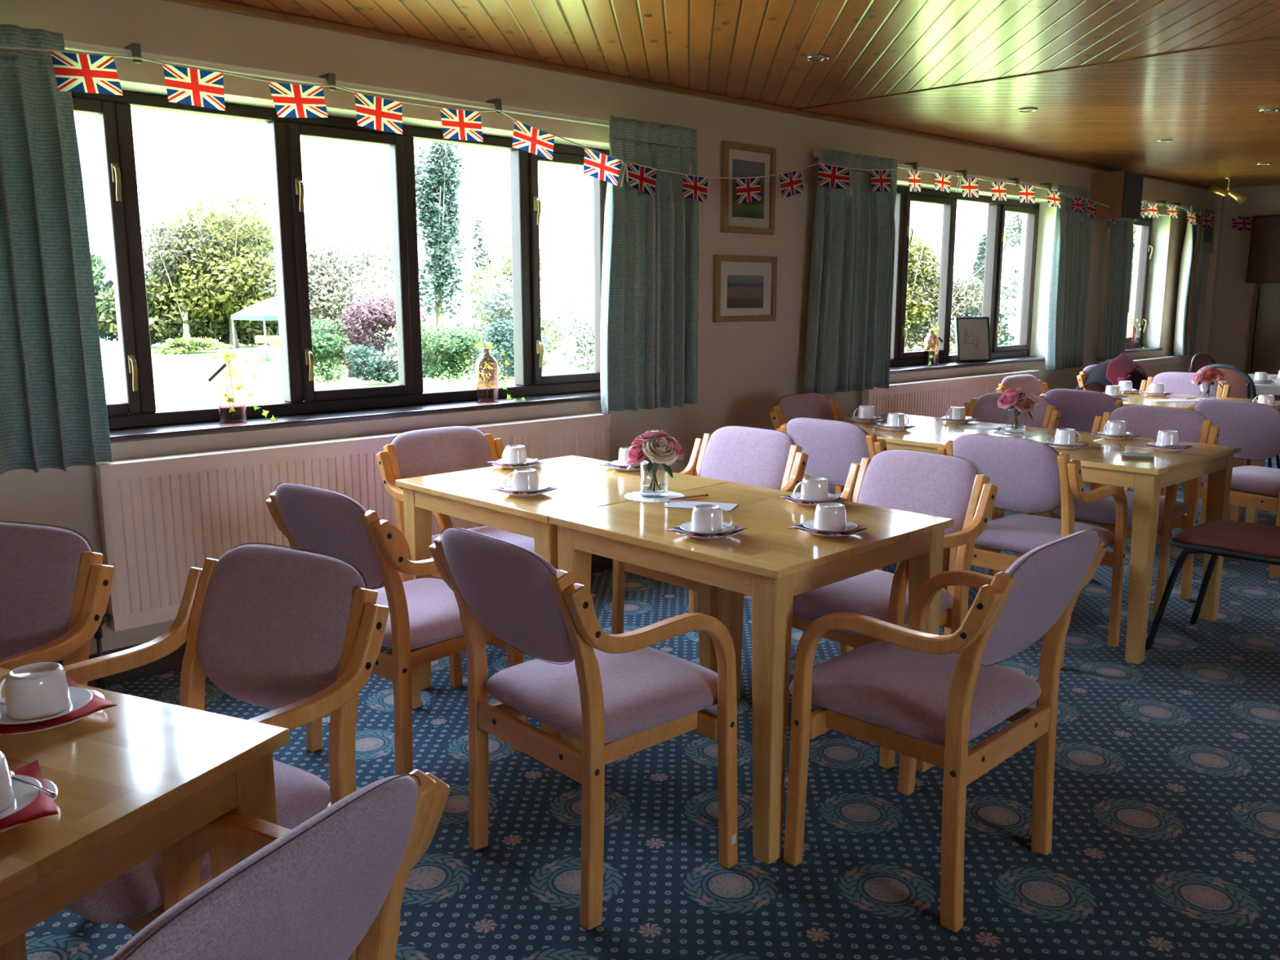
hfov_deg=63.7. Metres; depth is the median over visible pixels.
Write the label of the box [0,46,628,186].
bunting
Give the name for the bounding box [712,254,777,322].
framed picture
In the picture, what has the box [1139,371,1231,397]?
dining chair
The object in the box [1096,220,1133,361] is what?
curtain
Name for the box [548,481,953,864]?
dining table
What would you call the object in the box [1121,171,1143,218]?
grille
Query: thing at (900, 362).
window
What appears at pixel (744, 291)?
painting
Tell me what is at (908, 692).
dining chair
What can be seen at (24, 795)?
saucer
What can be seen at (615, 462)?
saucer
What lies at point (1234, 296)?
wall
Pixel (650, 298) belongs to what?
curtain
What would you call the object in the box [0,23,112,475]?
curtain
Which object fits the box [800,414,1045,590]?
dining table
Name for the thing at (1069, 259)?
curtain
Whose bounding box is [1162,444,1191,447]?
teaspoon
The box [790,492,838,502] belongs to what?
saucer
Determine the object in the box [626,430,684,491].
bouquet
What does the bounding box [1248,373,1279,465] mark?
side table
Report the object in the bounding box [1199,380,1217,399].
vase
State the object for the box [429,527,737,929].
dining chair
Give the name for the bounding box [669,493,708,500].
pencil
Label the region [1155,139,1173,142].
recessed light
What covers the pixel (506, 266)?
bush
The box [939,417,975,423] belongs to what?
plate
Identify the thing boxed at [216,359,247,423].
bottle
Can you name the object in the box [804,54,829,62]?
recessed light
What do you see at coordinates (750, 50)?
ceiling
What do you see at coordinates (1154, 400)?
paper sheet
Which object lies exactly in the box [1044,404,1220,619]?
dining chair
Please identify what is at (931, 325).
sprig
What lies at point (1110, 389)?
cup
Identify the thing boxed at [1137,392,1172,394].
napkin
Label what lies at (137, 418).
window
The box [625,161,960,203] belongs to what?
bunting
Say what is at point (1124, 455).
booklet
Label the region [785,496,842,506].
plate
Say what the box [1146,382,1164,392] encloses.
cup
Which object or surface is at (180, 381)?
lawn
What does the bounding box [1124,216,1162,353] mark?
window
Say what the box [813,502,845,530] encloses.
cup
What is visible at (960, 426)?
paper sheet
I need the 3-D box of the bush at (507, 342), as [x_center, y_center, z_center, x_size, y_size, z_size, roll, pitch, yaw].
[-3.931,-4.157,32.432,2.128,2.007,2.561,-9,14,-42]
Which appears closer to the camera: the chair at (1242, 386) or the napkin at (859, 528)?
the napkin at (859, 528)
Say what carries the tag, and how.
attached to the bottle at (228, 420)
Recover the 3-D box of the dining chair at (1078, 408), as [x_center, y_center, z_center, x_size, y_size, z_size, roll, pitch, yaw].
[2.643,-0.104,5.916,0.599,0.862,0.555,-7,12,-35]
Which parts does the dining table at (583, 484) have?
leg, leg, leg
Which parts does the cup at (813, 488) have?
handle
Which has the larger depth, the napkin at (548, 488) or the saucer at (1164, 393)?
the saucer at (1164, 393)
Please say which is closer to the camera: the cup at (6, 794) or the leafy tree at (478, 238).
the cup at (6, 794)
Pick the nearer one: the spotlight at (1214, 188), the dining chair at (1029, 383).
the dining chair at (1029, 383)
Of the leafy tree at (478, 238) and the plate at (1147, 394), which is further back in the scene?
the leafy tree at (478, 238)
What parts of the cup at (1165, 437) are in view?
handle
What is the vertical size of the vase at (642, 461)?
0.105 m
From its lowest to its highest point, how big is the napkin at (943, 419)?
0.020 m
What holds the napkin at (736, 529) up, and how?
on the plate at (691, 536)
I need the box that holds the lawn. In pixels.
[99,317,1128,410]
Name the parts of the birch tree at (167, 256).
crown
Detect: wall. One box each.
[0,0,1224,661]
[1209,184,1279,372]
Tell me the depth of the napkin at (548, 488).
3.27 m
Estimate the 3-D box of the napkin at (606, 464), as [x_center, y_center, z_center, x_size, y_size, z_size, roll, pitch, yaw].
[-0.038,-0.056,3.752,0.156,0.020,0.156,9,14,42]
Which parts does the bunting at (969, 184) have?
cord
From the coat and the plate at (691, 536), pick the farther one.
the coat
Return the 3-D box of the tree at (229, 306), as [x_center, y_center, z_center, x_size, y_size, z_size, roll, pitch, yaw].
[-23.405,-11.755,57.810,7.891,8.716,7.872,1,10,5]
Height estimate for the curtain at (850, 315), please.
1.394 m
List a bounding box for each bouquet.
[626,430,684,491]
[997,387,1039,429]
[1191,365,1227,397]
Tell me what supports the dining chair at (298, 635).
on the floor
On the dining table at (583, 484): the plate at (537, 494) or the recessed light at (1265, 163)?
the plate at (537, 494)
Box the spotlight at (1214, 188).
[1208,177,1248,205]
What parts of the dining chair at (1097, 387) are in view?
leg, backrest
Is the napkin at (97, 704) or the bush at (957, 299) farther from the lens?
the bush at (957, 299)
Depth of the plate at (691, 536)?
2.65 m
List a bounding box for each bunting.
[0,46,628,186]
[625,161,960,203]
[960,177,1147,221]
[1147,202,1252,230]
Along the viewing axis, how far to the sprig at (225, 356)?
3.94 m
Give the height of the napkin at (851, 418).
0.020 m
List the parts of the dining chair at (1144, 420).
arm and leg, leg, rail, seat, backrest, rail, rail, arm and leg, leg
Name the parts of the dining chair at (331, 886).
arm and leg, leg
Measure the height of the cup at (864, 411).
0.062 m
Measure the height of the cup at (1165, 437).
0.062 m
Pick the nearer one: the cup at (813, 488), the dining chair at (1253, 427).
the cup at (813, 488)
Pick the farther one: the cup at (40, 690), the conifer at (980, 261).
the conifer at (980, 261)
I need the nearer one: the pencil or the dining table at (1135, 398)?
the pencil
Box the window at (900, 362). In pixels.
[889,185,1044,373]
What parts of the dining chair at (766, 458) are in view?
arm and leg, rail, leg, backrest, leg, arm and leg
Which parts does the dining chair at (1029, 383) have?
arm and leg, leg, backrest, leg, arm and leg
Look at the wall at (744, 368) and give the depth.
5.02 m
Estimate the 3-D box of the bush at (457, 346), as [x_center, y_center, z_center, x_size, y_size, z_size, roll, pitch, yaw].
[-6.302,-4.137,33.018,2.542,2.088,2.953,3,11,19]
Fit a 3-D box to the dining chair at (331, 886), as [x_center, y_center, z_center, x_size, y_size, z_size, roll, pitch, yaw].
[-0.593,0.743,1.188,0.599,0.862,0.555,5,11,25]
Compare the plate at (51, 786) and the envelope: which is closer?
the plate at (51, 786)
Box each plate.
[0,688,105,734]
[0,777,57,833]
[492,460,538,469]
[497,486,551,497]
[606,462,646,471]
[675,525,740,539]
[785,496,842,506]
[798,522,863,537]
[849,418,881,422]
[878,424,915,431]
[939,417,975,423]
[1043,441,1088,449]
[1096,432,1137,439]
[1112,395,1128,399]
[1120,391,1140,393]
[1142,391,1170,396]
[1143,443,1191,451]
[1253,381,1274,383]
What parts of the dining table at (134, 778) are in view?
leg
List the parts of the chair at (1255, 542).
leg frame, seat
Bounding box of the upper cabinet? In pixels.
[1245,214,1279,282]
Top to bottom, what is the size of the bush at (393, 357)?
2.034 m
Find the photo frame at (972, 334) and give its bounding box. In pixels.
[954,316,991,362]
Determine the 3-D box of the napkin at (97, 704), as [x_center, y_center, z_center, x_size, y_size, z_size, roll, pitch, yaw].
[-0.895,0.341,1.535,0.156,0.020,0.156,8,13,37]
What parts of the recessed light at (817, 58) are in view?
bulb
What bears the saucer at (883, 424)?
on the napkin at (881, 426)
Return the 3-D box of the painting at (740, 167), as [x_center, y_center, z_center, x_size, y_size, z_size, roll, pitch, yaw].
[0.589,-1.573,5.585,0.257,0.298,0.001,-9,14,-42]
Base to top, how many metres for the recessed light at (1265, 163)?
0.008 m
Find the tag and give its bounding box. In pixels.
[207,363,226,382]
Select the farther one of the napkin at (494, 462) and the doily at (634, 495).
the napkin at (494, 462)
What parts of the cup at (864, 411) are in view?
handle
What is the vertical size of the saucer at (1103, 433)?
0.014 m
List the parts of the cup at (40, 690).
handle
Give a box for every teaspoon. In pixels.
[8,769,56,798]
[524,458,537,464]
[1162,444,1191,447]
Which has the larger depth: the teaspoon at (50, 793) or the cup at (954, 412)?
the cup at (954, 412)
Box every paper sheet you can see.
[958,425,1011,430]
[1145,399,1200,401]
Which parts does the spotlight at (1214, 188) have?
lamp shade, stem, lamp shade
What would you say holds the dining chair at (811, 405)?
on the floor
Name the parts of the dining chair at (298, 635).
arm and leg, rail, rail, seat, leg, arm and leg, backrest, leg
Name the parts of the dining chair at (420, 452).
leg, arm and leg, rail, backrest, seat, leg, arm and leg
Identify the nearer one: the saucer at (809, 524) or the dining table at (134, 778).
the dining table at (134, 778)
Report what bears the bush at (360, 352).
on the lawn
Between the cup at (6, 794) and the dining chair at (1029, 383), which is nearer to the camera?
the cup at (6, 794)
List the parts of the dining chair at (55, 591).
backrest, arm and leg, leg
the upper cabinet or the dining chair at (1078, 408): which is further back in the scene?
the upper cabinet
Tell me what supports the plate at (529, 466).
on the dining table at (583, 484)
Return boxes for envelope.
[663,500,737,511]
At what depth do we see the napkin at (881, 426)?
4.84 m
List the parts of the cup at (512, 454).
handle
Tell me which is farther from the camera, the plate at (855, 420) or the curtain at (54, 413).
the plate at (855, 420)
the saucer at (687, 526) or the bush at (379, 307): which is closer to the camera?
the saucer at (687, 526)
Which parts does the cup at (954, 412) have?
handle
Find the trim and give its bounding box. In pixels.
[795,35,1279,110]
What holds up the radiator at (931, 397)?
attached to the wall at (744, 368)
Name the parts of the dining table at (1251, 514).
leg, leg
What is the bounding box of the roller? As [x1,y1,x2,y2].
[254,326,279,360]
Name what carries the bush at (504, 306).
on the lawn
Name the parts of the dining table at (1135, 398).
leg, leg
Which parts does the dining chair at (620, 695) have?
leg, backrest, rail, arm and leg, rail, leg, seat, arm and leg, rail, rail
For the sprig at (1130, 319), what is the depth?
9.33 m
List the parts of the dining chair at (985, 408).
arm and leg, leg, backrest, arm and leg, leg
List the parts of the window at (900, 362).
handle, handle, sill, handle, handle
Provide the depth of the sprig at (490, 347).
4.71 m
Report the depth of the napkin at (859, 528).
2.72 m
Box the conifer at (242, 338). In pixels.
[144,212,278,346]
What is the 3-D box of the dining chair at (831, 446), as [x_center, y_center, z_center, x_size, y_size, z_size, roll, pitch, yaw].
[0.981,0.133,4.599,0.599,0.862,0.555,-9,14,-42]
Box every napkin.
[0,675,117,734]
[0,760,57,830]
[487,460,544,466]
[490,486,559,494]
[599,463,657,468]
[665,525,748,537]
[777,495,851,504]
[787,524,871,534]
[845,417,887,420]
[872,425,916,428]
[935,417,979,421]
[1044,438,1090,447]
[1091,433,1142,437]
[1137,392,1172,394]
[1141,440,1192,448]
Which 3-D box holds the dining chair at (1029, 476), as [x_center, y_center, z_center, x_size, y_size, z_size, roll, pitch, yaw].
[1.546,0.228,4.066,0.599,0.862,0.555,-9,14,-42]
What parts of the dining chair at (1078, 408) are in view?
backrest, rail, leg, arm and leg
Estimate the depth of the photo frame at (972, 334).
7.55 m
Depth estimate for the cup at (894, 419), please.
4.81 m
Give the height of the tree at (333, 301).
5.106 m
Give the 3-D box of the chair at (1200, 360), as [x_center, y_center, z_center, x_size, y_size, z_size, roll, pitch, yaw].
[4.769,-0.559,8.339,0.495,0.909,0.654,-7,12,-34]
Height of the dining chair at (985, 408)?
0.862 m
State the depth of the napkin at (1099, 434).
4.54 m
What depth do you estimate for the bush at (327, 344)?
33.95 m
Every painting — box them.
[727,275,764,308]
[732,159,764,218]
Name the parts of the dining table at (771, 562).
leg, leg, leg, leg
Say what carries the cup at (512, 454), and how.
on the saucer at (501, 460)
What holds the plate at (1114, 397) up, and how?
on the dining table at (1135, 398)
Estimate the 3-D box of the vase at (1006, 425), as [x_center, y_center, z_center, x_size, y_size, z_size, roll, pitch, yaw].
[1.716,-0.270,4.709,0.088,0.110,0.088,3,11,19]
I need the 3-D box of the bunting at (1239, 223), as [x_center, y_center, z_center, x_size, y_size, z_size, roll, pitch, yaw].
[5.224,-2.299,8.993,1.964,0.209,0.822,-9,14,-42]
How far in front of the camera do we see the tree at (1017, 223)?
51.34 m
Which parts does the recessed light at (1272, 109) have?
bulb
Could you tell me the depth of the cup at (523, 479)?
3.24 m
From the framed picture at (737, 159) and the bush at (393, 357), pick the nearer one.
the framed picture at (737, 159)
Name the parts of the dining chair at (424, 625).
leg, backrest, arm and leg, rail, leg, seat, arm and leg, rail, rail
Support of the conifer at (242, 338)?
on the lawn
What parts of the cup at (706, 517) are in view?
handle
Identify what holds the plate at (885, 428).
on the dining table at (930, 433)
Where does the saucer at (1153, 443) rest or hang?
on the napkin at (1147, 445)
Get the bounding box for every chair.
[0,520,115,685]
[0,542,389,959]
[102,768,449,959]
[265,482,525,775]
[376,425,534,688]
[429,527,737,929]
[611,425,808,634]
[769,392,843,493]
[775,417,887,570]
[783,529,1106,932]
[791,448,998,768]
[937,433,1128,668]
[963,391,1061,516]
[995,373,1101,511]
[1040,388,1165,547]
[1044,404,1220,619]
[1076,364,1130,490]
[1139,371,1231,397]
[1145,520,1279,649]
[1182,399,1279,577]
[1188,352,1279,468]
[1196,363,1271,467]
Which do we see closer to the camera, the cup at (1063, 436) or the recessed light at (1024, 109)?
the cup at (1063, 436)
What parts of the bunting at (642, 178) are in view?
cord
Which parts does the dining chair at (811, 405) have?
arm and leg, leg, backrest, seat, leg, arm and leg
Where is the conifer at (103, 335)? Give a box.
[97,277,118,342]
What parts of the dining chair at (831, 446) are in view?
leg, arm and leg, backrest, leg, arm and leg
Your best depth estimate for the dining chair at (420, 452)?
3.96 m
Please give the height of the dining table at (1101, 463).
0.750 m
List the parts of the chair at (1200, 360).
backrest, leg frame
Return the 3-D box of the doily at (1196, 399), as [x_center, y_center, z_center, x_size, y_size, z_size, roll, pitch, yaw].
[3.416,-0.482,6.207,0.193,0.002,0.196,-9,14,-42]
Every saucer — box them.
[0,686,93,724]
[0,774,42,819]
[496,457,535,466]
[502,483,548,493]
[609,460,648,467]
[680,521,734,535]
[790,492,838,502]
[802,519,857,533]
[851,415,880,420]
[880,422,911,428]
[942,416,972,421]
[1046,440,1084,446]
[1097,431,1133,436]
[1120,388,1137,391]
[1144,391,1168,394]
[1147,441,1186,448]
[1252,378,1271,382]
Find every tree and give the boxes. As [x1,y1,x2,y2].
[90,253,116,336]
[141,217,245,337]
[146,190,276,348]
[264,234,395,377]
[413,141,468,346]
[468,211,496,346]
[904,226,942,351]
[1000,212,1022,320]
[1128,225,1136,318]
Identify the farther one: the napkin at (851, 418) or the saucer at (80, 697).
the napkin at (851, 418)
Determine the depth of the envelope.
3.10 m
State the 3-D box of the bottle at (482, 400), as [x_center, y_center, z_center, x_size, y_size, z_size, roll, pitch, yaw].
[-0.700,-0.480,4.716,0.100,0.243,0.100,-9,14,-42]
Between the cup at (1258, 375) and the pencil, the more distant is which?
the cup at (1258, 375)
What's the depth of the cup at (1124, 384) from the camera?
6.62 m
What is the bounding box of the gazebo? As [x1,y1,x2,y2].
[231,295,325,361]
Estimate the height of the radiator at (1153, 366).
0.806 m
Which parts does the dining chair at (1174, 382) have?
arm and leg, leg, backrest, leg, arm and leg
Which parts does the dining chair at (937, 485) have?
rail, arm and leg, leg, seat, backrest, rail, arm and leg, rail, leg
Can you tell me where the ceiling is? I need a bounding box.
[217,0,1279,188]
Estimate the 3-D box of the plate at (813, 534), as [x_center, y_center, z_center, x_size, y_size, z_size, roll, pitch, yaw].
[0.503,0.134,2.733,0.176,0.016,0.176,-9,14,-42]
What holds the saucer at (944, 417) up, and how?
on the napkin at (943, 419)
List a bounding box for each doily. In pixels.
[623,490,684,502]
[992,430,1037,435]
[1191,398,1218,400]
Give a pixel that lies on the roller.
(259, 339)
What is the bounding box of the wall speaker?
[1090,170,1143,222]
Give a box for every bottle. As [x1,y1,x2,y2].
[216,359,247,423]
[475,347,498,402]
[923,334,939,365]
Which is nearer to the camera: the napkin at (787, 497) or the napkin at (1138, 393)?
the napkin at (787, 497)
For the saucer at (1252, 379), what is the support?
on the napkin
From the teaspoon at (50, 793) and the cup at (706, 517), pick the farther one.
the cup at (706, 517)
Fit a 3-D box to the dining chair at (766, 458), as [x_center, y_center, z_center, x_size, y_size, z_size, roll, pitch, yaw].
[0.246,0.253,3.931,0.599,0.862,0.555,-10,14,-43]
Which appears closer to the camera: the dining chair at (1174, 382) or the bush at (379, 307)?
the dining chair at (1174, 382)
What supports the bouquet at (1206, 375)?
on the vase at (1217, 380)
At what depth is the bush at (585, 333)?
35.40 m
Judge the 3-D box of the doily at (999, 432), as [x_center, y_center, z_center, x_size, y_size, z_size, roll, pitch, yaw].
[1.716,-0.215,4.718,0.193,0.002,0.196,-9,14,-42]
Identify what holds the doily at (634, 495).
on the dining table at (583, 484)
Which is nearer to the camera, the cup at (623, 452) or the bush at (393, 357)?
the cup at (623, 452)
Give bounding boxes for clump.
[153,334,233,355]
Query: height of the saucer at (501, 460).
0.014 m
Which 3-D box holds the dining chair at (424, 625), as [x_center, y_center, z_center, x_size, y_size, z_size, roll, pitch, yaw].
[-0.706,0.404,3.090,0.555,0.862,0.599,8,13,40]
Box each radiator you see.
[93,412,613,689]
[861,369,1039,417]
[1133,355,1186,381]
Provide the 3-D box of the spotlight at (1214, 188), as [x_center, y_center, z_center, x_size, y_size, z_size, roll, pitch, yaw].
[5.211,-2.549,9.132,0.107,0.252,0.327,-9,14,-42]
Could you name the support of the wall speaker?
attached to the wall at (744, 368)
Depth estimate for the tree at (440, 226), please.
58.19 m
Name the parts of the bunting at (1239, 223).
cord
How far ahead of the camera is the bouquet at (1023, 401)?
4.65 m
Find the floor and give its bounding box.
[25,453,1279,959]
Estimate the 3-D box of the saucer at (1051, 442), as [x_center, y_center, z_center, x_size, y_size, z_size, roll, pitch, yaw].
[1.759,-0.150,4.268,0.144,0.014,0.144,-9,14,-42]
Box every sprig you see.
[209,346,280,421]
[475,340,524,400]
[924,324,938,366]
[1128,317,1144,348]
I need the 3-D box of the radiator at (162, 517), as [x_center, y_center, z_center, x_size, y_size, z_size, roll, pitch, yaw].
[-1.017,0.205,4.346,2.398,0.806,0.127,-9,14,-42]
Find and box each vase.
[640,461,667,497]
[1004,407,1026,434]
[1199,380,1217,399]
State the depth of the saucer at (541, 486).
3.25 m
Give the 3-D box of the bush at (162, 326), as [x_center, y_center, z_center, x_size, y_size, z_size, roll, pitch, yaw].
[-26.777,-9.854,59.228,8.623,4.732,7.046,-2,10,-9]
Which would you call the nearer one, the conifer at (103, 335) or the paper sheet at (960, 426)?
the paper sheet at (960, 426)
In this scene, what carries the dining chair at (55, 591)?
on the floor
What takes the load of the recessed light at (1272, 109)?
in the ceiling
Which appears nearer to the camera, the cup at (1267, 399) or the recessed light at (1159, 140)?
the cup at (1267, 399)
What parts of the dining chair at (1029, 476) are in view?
leg, arm and leg, rail, rail, backrest, seat, leg, arm and leg, rail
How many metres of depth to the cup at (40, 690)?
1.50 m
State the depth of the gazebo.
47.21 m
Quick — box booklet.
[1119,452,1153,459]
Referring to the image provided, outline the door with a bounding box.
[1245,282,1279,400]
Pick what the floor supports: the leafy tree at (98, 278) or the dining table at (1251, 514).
the dining table at (1251, 514)
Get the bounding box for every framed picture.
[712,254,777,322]
[720,141,776,235]
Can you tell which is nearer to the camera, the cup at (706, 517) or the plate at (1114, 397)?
the cup at (706, 517)
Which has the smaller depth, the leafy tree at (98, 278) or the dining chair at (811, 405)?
the dining chair at (811, 405)
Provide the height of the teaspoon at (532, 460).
0.008 m
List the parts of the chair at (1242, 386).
backrest, leg frame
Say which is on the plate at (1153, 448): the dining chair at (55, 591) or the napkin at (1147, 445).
the napkin at (1147, 445)
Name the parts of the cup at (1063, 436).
handle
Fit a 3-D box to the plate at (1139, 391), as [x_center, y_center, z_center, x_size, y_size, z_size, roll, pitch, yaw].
[3.132,-0.569,6.657,0.176,0.016,0.176,-9,14,-42]
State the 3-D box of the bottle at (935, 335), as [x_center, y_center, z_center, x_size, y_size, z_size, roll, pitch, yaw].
[2.027,-0.920,7.168,0.100,0.243,0.100,-9,14,-42]
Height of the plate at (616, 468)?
0.016 m
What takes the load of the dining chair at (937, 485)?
on the floor
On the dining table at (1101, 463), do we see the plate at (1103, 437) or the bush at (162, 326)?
the plate at (1103, 437)
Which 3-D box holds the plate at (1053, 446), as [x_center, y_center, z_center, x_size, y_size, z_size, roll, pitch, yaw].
[1.759,-0.142,4.269,0.176,0.016,0.176,-9,14,-42]
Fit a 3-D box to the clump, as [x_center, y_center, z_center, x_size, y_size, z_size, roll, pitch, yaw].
[-23.212,-7.005,53.563,4.163,1.126,3.047,-9,14,-42]
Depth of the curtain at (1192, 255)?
9.54 m
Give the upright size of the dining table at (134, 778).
0.750 m
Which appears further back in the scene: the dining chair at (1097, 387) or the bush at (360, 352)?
the bush at (360, 352)
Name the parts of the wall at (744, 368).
curtain rail, curtain rail, curtain rail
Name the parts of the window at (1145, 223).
frame, sill, handle, handle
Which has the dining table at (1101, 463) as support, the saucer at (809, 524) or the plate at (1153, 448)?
the plate at (1153, 448)
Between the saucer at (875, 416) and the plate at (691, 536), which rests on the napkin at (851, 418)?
the saucer at (875, 416)
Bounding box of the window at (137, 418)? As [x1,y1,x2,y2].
[71,89,609,443]
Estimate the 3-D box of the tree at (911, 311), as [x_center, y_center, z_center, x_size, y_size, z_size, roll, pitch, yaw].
[13.217,-9.711,51.880,4.671,6.723,4.024,1,10,8]
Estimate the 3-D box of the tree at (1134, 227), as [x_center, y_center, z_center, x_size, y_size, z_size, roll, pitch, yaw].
[28.594,-11.323,58.897,4.794,7.420,4.358,-9,14,-42]
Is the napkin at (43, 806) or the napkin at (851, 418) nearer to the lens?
the napkin at (43, 806)
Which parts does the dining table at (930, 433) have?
leg, leg, leg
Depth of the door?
9.88 m
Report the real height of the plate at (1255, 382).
0.016 m
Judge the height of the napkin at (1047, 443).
0.020 m
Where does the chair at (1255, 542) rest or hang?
on the floor
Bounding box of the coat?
[1075,352,1146,390]
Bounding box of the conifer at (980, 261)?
[951,232,1014,346]
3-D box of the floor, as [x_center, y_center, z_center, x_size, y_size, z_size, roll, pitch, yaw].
[3.642,0.885,3.113,13.500,0.100,8.983,-9,14,-42]
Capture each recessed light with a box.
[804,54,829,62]
[1017,107,1037,112]
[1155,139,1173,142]
[1256,162,1272,165]
[1258,107,1279,112]
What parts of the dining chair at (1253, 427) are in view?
leg, arm and leg, backrest, rail, seat, rail, leg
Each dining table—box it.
[0,667,289,946]
[395,455,730,739]
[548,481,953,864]
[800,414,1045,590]
[1004,427,1240,664]
[1102,391,1257,530]
[1200,400,1279,524]
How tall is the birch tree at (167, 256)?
7.108 m
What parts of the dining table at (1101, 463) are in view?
leg, leg, leg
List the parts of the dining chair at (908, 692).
rail, rail, arm and leg, seat, leg, arm and leg, rail, rail, backrest, leg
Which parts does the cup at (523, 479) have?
handle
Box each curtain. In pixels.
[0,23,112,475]
[600,115,698,414]
[802,147,897,394]
[1044,184,1091,369]
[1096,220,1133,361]
[1173,205,1204,355]
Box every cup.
[0,662,71,719]
[0,751,14,812]
[502,444,527,463]
[503,468,538,490]
[617,446,640,465]
[690,503,733,532]
[792,476,828,500]
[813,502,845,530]
[853,405,874,417]
[886,412,909,426]
[945,406,965,419]
[1053,428,1081,444]
[1103,420,1126,435]
[1105,385,1123,395]
[1118,380,1132,390]
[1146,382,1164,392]
[1155,430,1178,445]
[1252,394,1274,405]
[1253,372,1271,380]
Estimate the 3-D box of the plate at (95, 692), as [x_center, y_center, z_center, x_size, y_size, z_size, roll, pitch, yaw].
[-0.895,0.349,1.536,0.176,0.016,0.176,-9,14,-42]
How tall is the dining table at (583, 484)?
0.750 m
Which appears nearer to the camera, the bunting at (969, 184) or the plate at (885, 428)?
the plate at (885, 428)
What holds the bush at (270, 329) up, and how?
on the lawn
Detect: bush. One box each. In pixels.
[95,266,245,345]
[212,262,279,346]
[311,317,351,383]
[340,288,429,381]
[342,343,399,383]
[373,324,438,381]
[420,318,485,383]
[460,243,565,369]
[464,274,514,382]
[474,317,551,377]
[540,298,595,372]
[906,248,984,353]
[908,283,963,344]
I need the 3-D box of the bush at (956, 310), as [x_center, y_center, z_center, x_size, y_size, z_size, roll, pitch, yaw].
[15.077,-9.181,52.597,5.166,5.497,5.370,3,11,19]
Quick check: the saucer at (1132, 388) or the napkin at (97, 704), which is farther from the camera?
the saucer at (1132, 388)
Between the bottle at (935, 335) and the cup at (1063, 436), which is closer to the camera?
the cup at (1063, 436)
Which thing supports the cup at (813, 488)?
on the saucer at (831, 496)

